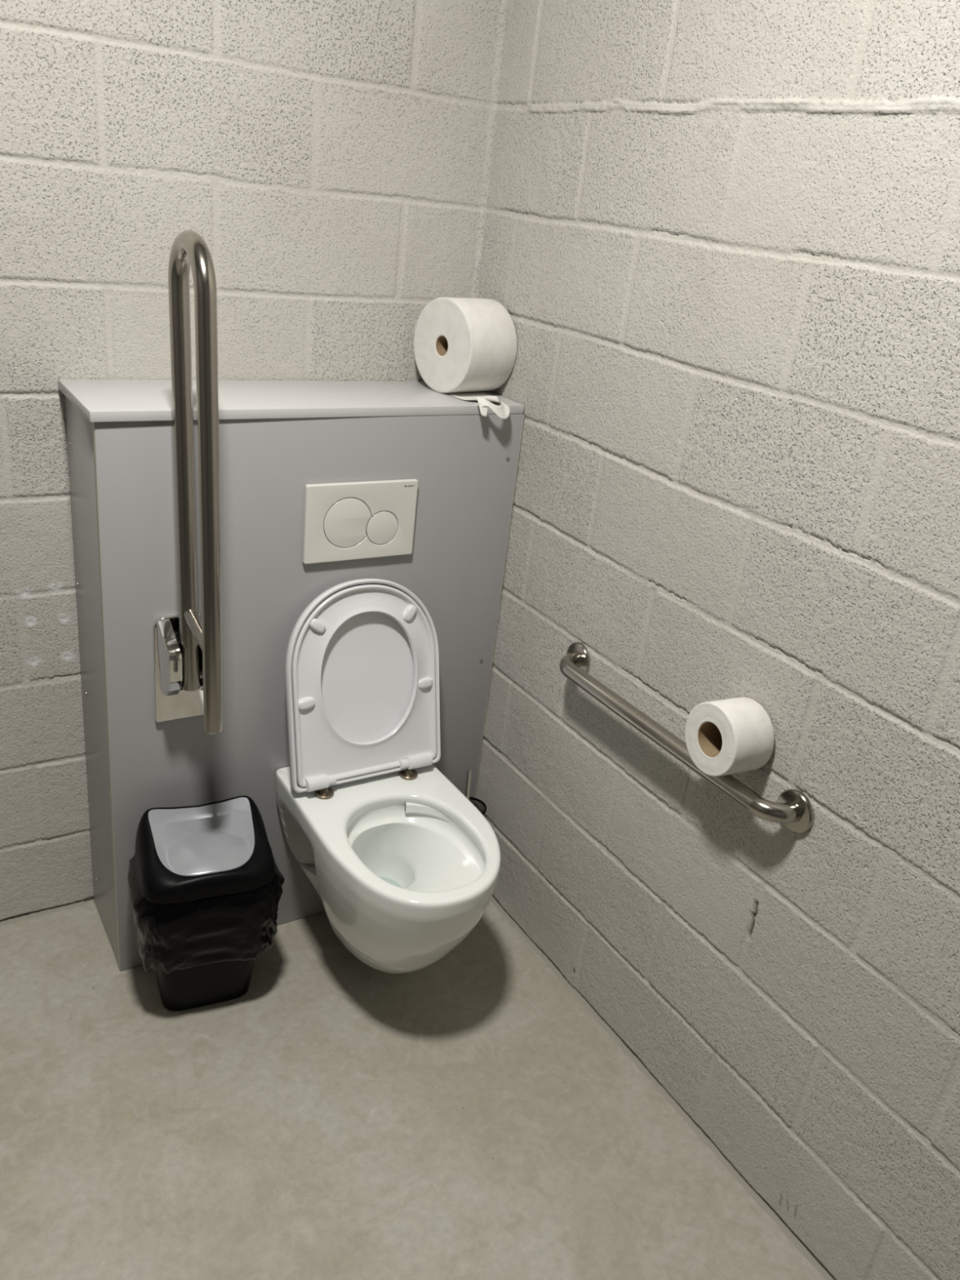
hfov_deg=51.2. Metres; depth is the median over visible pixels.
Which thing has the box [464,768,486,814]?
toilet brush
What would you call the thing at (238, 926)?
liner
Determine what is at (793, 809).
grab rail
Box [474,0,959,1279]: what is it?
wall
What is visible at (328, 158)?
wall
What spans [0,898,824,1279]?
floor
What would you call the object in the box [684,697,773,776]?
toilet roll
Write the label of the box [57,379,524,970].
enclosure
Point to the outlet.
(415, 812)
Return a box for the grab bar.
[152,230,223,733]
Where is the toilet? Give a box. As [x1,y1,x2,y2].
[275,578,500,973]
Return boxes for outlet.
[404,802,450,822]
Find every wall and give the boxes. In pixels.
[0,0,505,919]
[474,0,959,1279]
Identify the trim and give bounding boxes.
[0,899,84,926]
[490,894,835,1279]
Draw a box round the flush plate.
[302,479,417,564]
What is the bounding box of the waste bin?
[133,795,275,1010]
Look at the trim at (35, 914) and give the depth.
2.32 m
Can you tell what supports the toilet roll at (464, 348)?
on the enclosure
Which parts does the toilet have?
lid, seat, bowl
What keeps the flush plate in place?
attached to the enclosure
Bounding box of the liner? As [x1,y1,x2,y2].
[127,848,284,974]
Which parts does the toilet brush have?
handle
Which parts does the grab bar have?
wall plate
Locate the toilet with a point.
(402, 866)
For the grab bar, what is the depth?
1.72 m
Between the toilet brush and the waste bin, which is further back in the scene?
the toilet brush
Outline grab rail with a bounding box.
[559,641,813,833]
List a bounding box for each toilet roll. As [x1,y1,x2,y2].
[413,297,516,419]
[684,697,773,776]
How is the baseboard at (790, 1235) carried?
attached to the wall at (720, 239)

